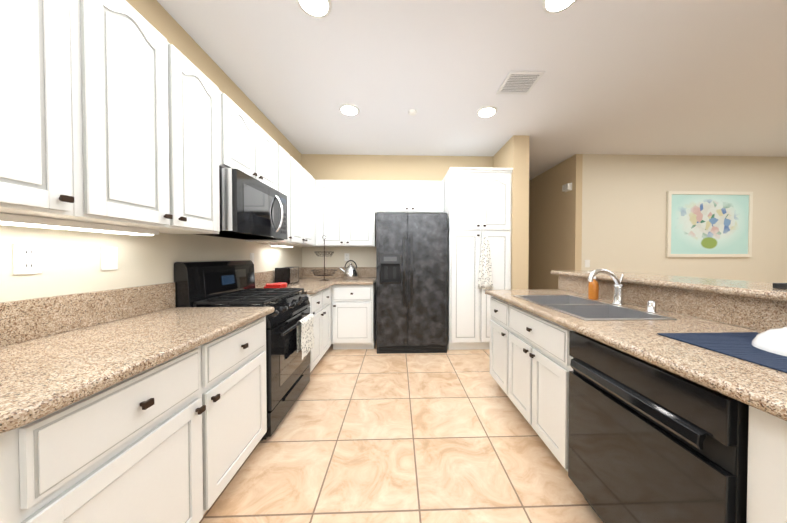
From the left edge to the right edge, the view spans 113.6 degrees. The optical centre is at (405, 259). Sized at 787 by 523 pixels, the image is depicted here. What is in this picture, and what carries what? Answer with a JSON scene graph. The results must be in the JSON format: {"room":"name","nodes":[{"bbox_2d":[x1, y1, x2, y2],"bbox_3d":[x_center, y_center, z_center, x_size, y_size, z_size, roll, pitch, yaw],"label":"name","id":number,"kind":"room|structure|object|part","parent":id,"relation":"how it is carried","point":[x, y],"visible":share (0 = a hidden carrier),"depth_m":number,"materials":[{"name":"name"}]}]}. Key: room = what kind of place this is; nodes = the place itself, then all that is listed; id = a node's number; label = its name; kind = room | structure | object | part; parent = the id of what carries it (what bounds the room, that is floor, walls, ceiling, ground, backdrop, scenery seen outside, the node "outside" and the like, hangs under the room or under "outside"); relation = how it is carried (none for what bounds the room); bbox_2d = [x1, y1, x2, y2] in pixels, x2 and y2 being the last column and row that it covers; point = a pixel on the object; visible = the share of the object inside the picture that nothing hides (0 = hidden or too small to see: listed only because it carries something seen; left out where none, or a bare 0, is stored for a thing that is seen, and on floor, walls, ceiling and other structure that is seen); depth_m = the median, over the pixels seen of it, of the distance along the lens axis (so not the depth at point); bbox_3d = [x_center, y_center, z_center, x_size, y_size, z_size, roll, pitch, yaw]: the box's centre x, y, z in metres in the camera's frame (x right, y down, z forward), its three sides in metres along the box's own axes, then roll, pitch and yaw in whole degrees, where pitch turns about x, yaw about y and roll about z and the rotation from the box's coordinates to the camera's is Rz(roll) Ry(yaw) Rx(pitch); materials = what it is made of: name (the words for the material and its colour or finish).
{"room":"kitchen","nodes":[
{"label":"kitchen","id":0,"kind":"room"},
{"bbox_2d":[0,0,301,301],"bbox_3d":[-1.563,-0.172,1.233,0.100,2.820,5.670,0,1,-2],"label":"wall","id":1,"kind":"structure","parent":0,"point":[71,261],"depth_m":1.48,"materials":[{"name":"beige paint"}]},
{"bbox_2d":[13,244,41,273],"bbox_3d":[-1.500,-0.004,1.022,0.008,0.118,0.075,0,1,-2],"label":"electrical outlet","id":2,"kind":"object","parent":1,"relation":"attached to","point":[26,258],"visible":1,"depth_m":1.02,"materials":[{"name":"white plastic"}]},
{"bbox_2d":[0,0,73,215],"bbox_3d":[-1.312,-0.624,0.690,0.357,0.940,0.443,0,1,-2],"label":"upper cabinet","id":3,"kind":"object","parent":1,"relation":"attached to","point":[36,176],"visible":1,"depth_m":0.81,"materials":[{"name":"white wood"}]},
{"bbox_2d":[0,282,175,346],"bbox_3d":[-1.494,0.234,1.087,0.022,0.159,1.182,0,1,-2],"label":"backsplash","id":4,"kind":"structure","parent":1,"relation":"attached to","point":[26,320],"depth_m":1.16,"materials":[{"name":"stone"}]},
{"bbox_2d":[100,246,117,269],"bbox_3d":[-1.509,-0.008,1.312,0.008,0.118,0.075,0,1,-2],"label":"light switch","id":5,"kind":"object","parent":1,"relation":"attached to","point":[109,257],"visible":1,"depth_m":1.31,"materials":[{"name":"white plastic"}]},
{"bbox_2d":[33,0,219,233],"bbox_3d":[-1.332,-0.633,1.290,0.357,0.940,0.752,0,1,-2],"label":"upper cabinet","id":6,"kind":"object","parent":1,"relation":"attached to","point":[145,120],"visible":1,"depth_m":1.13,"materials":[{"name":"white wood"}]},
{"bbox_2d":[0,213,158,235],"bbox_3d":[-1.380,-0.141,1.014,0.090,0.032,0.780,0,1,-2],"label":"under-cabinet light","id":7,"kind":"object","parent":6,"relation":"attached to","point":[22,220],"visible":0.94,"depth_m":1.02,"materials":[{"name":"white plastic"}]},
{"bbox_2d":[218,89,276,189],"bbox_3d":[-1.357,-0.870,2.064,0.357,0.490,0.796,0,1,-2],"label":"upper cabinet","id":8,"kind":"object","parent":1,"relation":"attached to","point":[247,145],"visible":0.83,"depth_m":1.92,"materials":[{"name":"white wood"}]},
{"bbox_2d":[194,168,287,239],"bbox_3d":[-1.299,-0.399,2.076,0.474,0.423,0.777,0,1,-2],"label":"microwave","id":9,"kind":"object","parent":8,"relation":"attached to","point":[251,208],"visible":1,"depth_m":1.86,"materials":[{"name":"silver metal"}]},
{"bbox_2d":[250,253,253,263],"bbox_3d":[-1.551,-0.018,2.602,0.008,0.110,0.070,0,1,-2],"label":"light switch","id":10,"kind":"object","parent":1,"relation":"attached to","point":[252,257],"visible":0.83,"depth_m":2.60,"materials":[{"name":"white plastic"}]},
{"bbox_2d":[244,144,291,242],"bbox_3d":[-1.375,-0.653,2.606,0.357,0.940,0.275,0,1,-2],"label":"upper cabinet","id":11,"kind":"object","parent":1,"relation":"attached to","point":[283,171],"visible":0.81,"depth_m":2.60,"materials":[{"name":"white wood"}]},
{"bbox_2d":[254,267,303,287],"bbox_3d":[-1.563,0.202,3.225,0.022,0.159,1.494,0,1,-2],"label":"backsplash","id":12,"kind":"structure","parent":1,"relation":"attached to","point":[262,279],"depth_m":2.82,"materials":[{"name":"stone"}]},
{"bbox_2d":[282,156,319,246],"bbox_3d":[-1.399,-0.664,3.355,0.357,0.940,1.217,0,1,-2],"label":"upper cabinet","id":13,"kind":"object","parent":1,"relation":"attached to","point":[302,207],"visible":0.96,"depth_m":3.09,"materials":[{"name":"white wood"}]},
{"bbox_2d":[269,243,293,246],"bbox_3d":[-1.446,-0.171,3.028,0.090,0.032,0.450,0,1,-2],"label":"under-cabinet light","id":14,"kind":"object","parent":13,"relation":"attached to","point":[280,245],"visible":1,"depth_m":2.90,"materials":[{"name":"white plastic"}]},
{"bbox_2d":[301,154,492,277],"bbox_3d":[-0.117,-0.215,4.066,2.975,2.820,0.100,0,1,-2],"label":"wall","id":15,"kind":"structure","parent":0,"point":[373,167],"depth_m":3.99,"materials":[{"name":"beige paint"}]},
{"bbox_2d":[303,267,375,277],"bbox_3d":[-1.008,0.191,3.979,1.122,0.159,0.022,0,1,-2],"label":"backsplash","id":16,"kind":"structure","parent":15,"relation":"attached to","point":[362,271],"depth_m":3.97,"materials":[{"name":"stone"}]},
{"bbox_2d":[316,180,375,246],"bbox_3d":[-0.865,-0.671,3.802,0.833,0.940,0.357,0,1,-2],"label":"upper cabinet","id":17,"kind":"object","parent":15,"relation":"attached to","point":[345,214],"visible":1,"depth_m":3.65,"materials":[{"name":"white wood"}]},
{"bbox_2d":[344,253,348,260],"bbox_3d":[-0.912,-0.044,3.987,0.075,0.118,0.008,0,1,-2],"label":"electrical outlet","id":18,"kind":"object","parent":15,"relation":"attached to","point":[346,256],"visible":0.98,"depth_m":3.98,"materials":[{"name":"white plastic"}]},
{"bbox_2d":[375,180,443,214],"bbox_3d":[0.052,-0.912,3.828,0.995,0.460,0.357,0,1,-2],"label":"upper cabinet","id":19,"kind":"object","parent":15,"relation":"attached to","point":[396,196],"visible":1,"depth_m":3.68,"materials":[{"name":"white wood"}]},
{"bbox_2d":[199,339,602,522],"bbox_3d":[2.714,1.239,2.810,8.750,0.050,8.700,0,1,-2],"label":"floor","id":20,"kind":"structure","parent":0,"point":[373,436],"depth_m":1.61,"materials":[{"name":"tile"}]},
{"bbox_2d":[0,316,266,522],"bbox_3d":[-1.179,0.798,1.115,0.649,0.883,1.160,0,1,-2],"label":"base cabinet","id":21,"kind":"object","parent":20,"relation":"on","point":[176,439],"visible":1,"depth_m":0.88,"materials":[{"name":"white wood"}]},
{"bbox_2d":[0,307,273,432],"bbox_3d":[-1.174,0.335,1.099,0.662,0.040,1.182,0,1,-2],"label":"countertop","id":22,"kind":"structure","parent":21,"relation":"on","point":[41,377],"depth_m":0.88,"materials":[{"name":"stone"}]},
{"bbox_2d":[174,260,314,440],"bbox_3d":[-1.189,0.615,2.095,0.682,1.220,0.785,0,1,-2],"label":"range","id":23,"kind":"object","parent":20,"relation":"on","point":[226,283],"visible":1,"depth_m":1.92,"materials":[{"name":"black metal"}]},
{"bbox_2d":[297,313,313,359],"bbox_3d":[-0.860,0.649,2.221,0.045,0.318,0.295,0,1,-2],"label":"towel","id":24,"kind":"object","parent":23,"relation":"hanging from","point":[305,338],"visible":1,"depth_m":2.17,"materials":[{"name":"white fabric"}]},
{"bbox_2d":[307,286,330,371],"bbox_3d":[-1.249,0.772,2.869,0.621,0.884,0.739,0,1,-2],"label":"base cabinet","id":25,"kind":"object","parent":20,"relation":"on","point":[320,306],"depth_m":2.83,"materials":[{"name":"white wood"}]},
{"bbox_2d":[260,277,375,293],"bbox_3d":[-0.999,0.302,3.245,1.152,0.040,1.494,0,1,-2],"label":"countertop","id":26,"kind":"structure","parent":25,"relation":"on","point":[312,285],"depth_m":3.32,"materials":[{"name":"stone"}]},
{"bbox_2d":[264,282,286,287],"bbox_3d":[-1.368,0.268,2.689,0.218,0.044,0.225,0,1,-2],"label":"oven mitts","id":27,"kind":"object","parent":26,"relation":"on","point":[277,285],"visible":0.92,"depth_m":2.60,"materials":[{"name":"red fabric"}]},
{"bbox_2d":[275,267,298,284],"bbox_3d":[-1.428,0.186,3.099,0.170,0.195,0.300,0,1,-2],"label":"toaster","id":28,"kind":"object","parent":26,"relation":"on","point":[288,275],"visible":0.9,"depth_m":2.97,"materials":[{"name":"black metal"}]},
{"bbox_2d":[311,235,336,280],"bbox_3d":[-1.106,-0.029,3.496,0.338,0.612,0.338,0,1,-2],"label":"basket","id":29,"kind":"object","parent":26,"relation":"on","point":[324,274],"visible":1,"depth_m":3.49,"materials":[{"name":"brown metal"}]},
{"bbox_2d":[339,260,357,278],"bbox_3d":[-0.834,0.137,3.768,0.275,0.273,0.216,0,1,-2],"label":"kettle","id":30,"kind":"object","parent":26,"relation":"on","point":[350,272],"visible":1,"depth_m":3.70,"materials":[{"name":"silver metal"}]},
{"bbox_2d":[331,297,331,343],"bbox_3d":[-1.273,0.761,3.585,0.621,0.884,0.808,0,1,-2],"label":"base cabinet","id":31,"kind":"object","parent":20,"relation":"on","point":[331,297],"depth_m":3.39,"materials":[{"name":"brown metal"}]},
{"bbox_2d":[331,281,376,349],"bbox_3d":[-0.711,0.759,3.672,0.545,0.883,0.669,0,1,-2],"label":"base cabinet","id":32,"kind":"object","parent":20,"relation":"on","point":[354,316],"visible":0.92,"depth_m":3.37,"materials":[{"name":"white wood"}]},
{"bbox_2d":[376,212,447,353],"bbox_3d":[0.070,0.295,3.628,0.910,1.812,0.791,0,1,-2],"label":"refrigerator","id":33,"kind":"object","parent":20,"relation":"on","point":[411,266],"visible":1,"depth_m":3.30,"materials":[{"name":"black metal"}]},
{"bbox_2d":[442,167,512,349],"bbox_3d":[0.969,0.001,3.693,0.824,2.400,0.715,0,1,-2],"label":"pantry cabinet","id":34,"kind":"object","parent":20,"relation":"on","point":[477,203],"visible":0.83,"depth_m":3.36,"materials":[{"name":"white wood"}]},
{"bbox_2d":[478,232,492,288],"bbox_3d":[1.024,0.006,3.303,0.202,0.720,0.029,0,1,-2],"label":"towel","id":35,"kind":"object","parent":34,"relation":"hanging from","point":[485,280],"visible":1,"depth_m":3.30,"materials":[{"name":"white fabric"}]},
{"bbox_2d":[490,296,572,471],"bbox_3d":[1.187,0.786,1.940,0.769,0.883,1.165,0,1,-2],"label":"base cabinet","id":36,"kind":"object","parent":20,"relation":"on","point":[530,362],"visible":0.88,"depth_m":1.66,"materials":[{"name":"white wood"}]},
{"bbox_2d":[485,289,786,420],"bbox_3d":[1.199,0.334,1.135,0.753,0.040,2.880,0,1,-2],"label":"countertop","id":37,"kind":"structure","parent":36,"relation":"on","point":[760,387],"depth_m":0.93,"materials":[{"name":"stone"}]},
{"bbox_2d":[587,272,598,299],"bbox_3d":[1.438,0.194,1.982,0.078,0.212,0.066,0,1,-2],"label":"soap bottle","id":38,"kind":"object","parent":37,"relation":"on","point":[593,289],"visible":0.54,"depth_m":1.96,"materials":[{"name":"orange plastic"}]},
{"bbox_2d":[513,295,676,319],"bbox_3d":[1.152,0.394,1.745,0.490,0.186,0.830,0,1,-2],"label":"sink","id":39,"kind":"object","parent":37,"relation":"in","point":[581,308],"visible":0.21,"depth_m":1.73,"materials":[{"name":"metal"}]},
{"bbox_2d":[588,269,624,304],"bbox_3d":[1.368,0.181,1.759,0.251,0.245,0.072,0,1,-2],"label":"faucet","id":40,"kind":"object","parent":37,"relation":"on","point":[618,296],"visible":1,"depth_m":1.75,"materials":[{"name":"silver metal"}]},
{"bbox_2d":[646,300,658,312],"bbox_3d":[1.460,0.272,1.523,0.053,0.070,0.054,0,1,-2],"label":"air gap cap","id":41,"kind":"object","parent":37,"relation":"in","point":[652,306],"visible":1,"depth_m":1.51,"materials":[{"name":"silver metal"}]},
{"bbox_2d":[657,332,786,372],"bbox_3d":[1.293,0.316,0.798,0.440,0.004,0.600,0,1,-2],"label":"placemat","id":42,"kind":"object","parent":37,"relation":"on","point":[738,345],"visible":0.77,"depth_m":0.94,"materials":[{"name":"blue fabric"}]},
{"bbox_2d":[751,326,786,355],"bbox_3d":[1.351,0.274,0.859,0.236,0.078,0.236,0,1,-2],"label":"bowl","id":43,"kind":"object","parent":42,"relation":"on","point":[774,340],"visible":1,"depth_m":0.88,"materials":[{"name":"white ceramic"}]},
{"bbox_2d":[568,331,748,522],"bbox_3d":[1.153,0.802,1.024,0.656,0.878,0.637,0,1,-2],"label":"dishwasher","id":44,"kind":"object","parent":20,"relation":"on","point":[649,442],"visible":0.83,"depth_m":0.90,"materials":[{"name":"black metal"}]},
{"bbox_2d":[565,290,760,330],"bbox_3d":[1.682,0.705,1.154,0.160,1.068,2.875,0,1,-2],"label":"wall","id":45,"kind":"structure","parent":20,"relation":"on","point":[686,315],"depth_m":1.41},
{"bbox_2d":[551,270,786,301],"bbox_3d":[1.771,0.149,1.181,0.500,0.040,2.940,0,1,-2],"label":"bar ledge","id":46,"kind":"object","parent":45,"relation":"on","point":[758,290],"visible":0.85,"depth_m":1.43,"materials":[{"name":"stone"}]},
{"bbox_2d":[773,283,786,288],"bbox_3d":[1.816,0.118,1.032,0.300,0.024,0.280,0,1,-2],"label":"tray","id":47,"kind":"object","parent":46,"relation":"on","point":[780,285],"visible":0.98,"depth_m":1.15,"materials":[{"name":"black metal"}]},
{"bbox_2d":[558,275,786,330],"bbox_3d":[1.589,0.242,1.144,0.023,0.142,2.875,0,1,-2],"label":"backsplash","id":48,"kind":"structure","parent":45,"relation":"attached to","point":[758,314],"depth_m":1.36,"materials":[{"name":"stone"}]},
{"bbox_2d":[747,406,786,522],"bbox_3d":[1.268,0.812,0.197,0.720,0.883,0.985,0,1,-2],"label":"base cabinet","id":49,"kind":"object","parent":20,"relation":"on","point":[767,474],"depth_m":0.64,"materials":[{"name":"white wood"}]},
{"bbox_2d":[157,0,786,180],"bbox_3d":[2.714,-1.631,2.766,8.750,0.050,8.700,0,1,-2],"label":"ceiling","id":50,"kind":"structure","parent":0,"point":[670,77],"depth_m":2.19,"materials":[{"name":"white paint"}]},
{"bbox_2d":[296,0,331,17],"bbox_3d":[-0.564,-1.581,1.579,0.210,0.012,0.210,0,1,-2],"label":"recessed light","id":51,"kind":"object","parent":50,"relation":"in","point":[317,8],"visible":1,"depth_m":1.61,"materials":[{"name":"white plastic"}]},
{"bbox_2d":[339,104,358,115],"bbox_3d":[-0.602,-1.599,2.748,0.210,0.012,0.210,0,1,-2],"label":"recessed light","id":52,"kind":"object","parent":50,"relation":"in","point":[349,109],"visible":1,"depth_m":2.73,"materials":[{"name":"white plastic"}]},
{"bbox_2d":[408,109,416,115],"bbox_3d":[0.072,-1.590,2.781,0.090,0.029,0.090,0,1,-2],"label":"smoke detector","id":53,"kind":"object","parent":50,"relation":"attached to","point":[412,112],"visible":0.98,"depth_m":2.76,"materials":[{"name":"white plastic"}]},
{"bbox_2d":[477,106,496,117],"bbox_3d":[0.877,-1.600,2.787,0.210,0.012,0.210,0,1,-2],"label":"recessed light","id":54,"kind":"object","parent":50,"relation":"in","point":[486,111],"visible":1,"depth_m":2.76,"materials":[{"name":"white plastic"}]},
{"bbox_2d":[496,70,544,94],"bbox_3d":[1.023,-1.592,2.321,0.300,0.011,0.300,0,1,-2],"label":"ceiling vent","id":55,"kind":"object","parent":50,"relation":"in","point":[519,82],"visible":0.98,"depth_m":2.30,"materials":[{"name":"white metal"}]},
{"bbox_2d":[542,0,576,13],"bbox_3d":[0.938,-1.581,1.548,0.210,0.012,0.210,0,1,-2],"label":"recessed light","id":56,"kind":"object","parent":50,"relation":"in","point":[553,6],"visible":1,"depth_m":1.59,"materials":[{"name":"white plastic"}]},
{"bbox_2d":[493,135,528,289],"bbox_3d":[1.440,-0.232,5.177,0.210,2.820,3.640,0,1,-2],"label":"wall","id":57,"kind":"structure","parent":0,"point":[513,152],"depth_m":3.36,"materials":[{"name":"beige paint"}]},
{"bbox_2d":[528,154,582,289],"bbox_3d":[2.611,-0.237,5.501,0.100,2.820,3.070,0,1,-2],"label":"wall","id":58,"kind":"structure","parent":0,"point":[555,227],"depth_m":4.49,"materials":[{"name":"beige paint"}]},
{"bbox_2d":[562,182,571,192],"bbox_3d":[2.571,-1.156,4.109,0.065,0.120,0.160,0,1,-2],"label":"door chime","id":59,"kind":"object","parent":58,"relation":"attached to","point":[567,187],"visible":1,"depth_m":4.07,"materials":[{"name":"white plastic"}]},
{"bbox_2d":[581,154,786,282],"bbox_3d":[4.828,-0.215,4.071,4.240,2.820,0.132,0,1,-2],"label":"wall","id":60,"kind":"structure","parent":0,"point":[624,199],"depth_m":4.01,"materials":[{"name":"beige paint"}]},
{"bbox_2d":[585,260,589,266],"bbox_3d":[2.801,0.056,3.970,0.075,0.118,0.008,0,1,-2],"label":"light switch","id":61,"kind":"object","parent":60,"relation":"attached to","point":[587,263],"visible":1,"depth_m":3.97,"materials":[{"name":"white plastic"}]},
{"bbox_3d":[4.730,-0.554,4.012,1.360,1.020,0.030,0,1,-2],"label":"framed art","id":62,"kind":"part","parent":60,"relation":"part of"}
]}

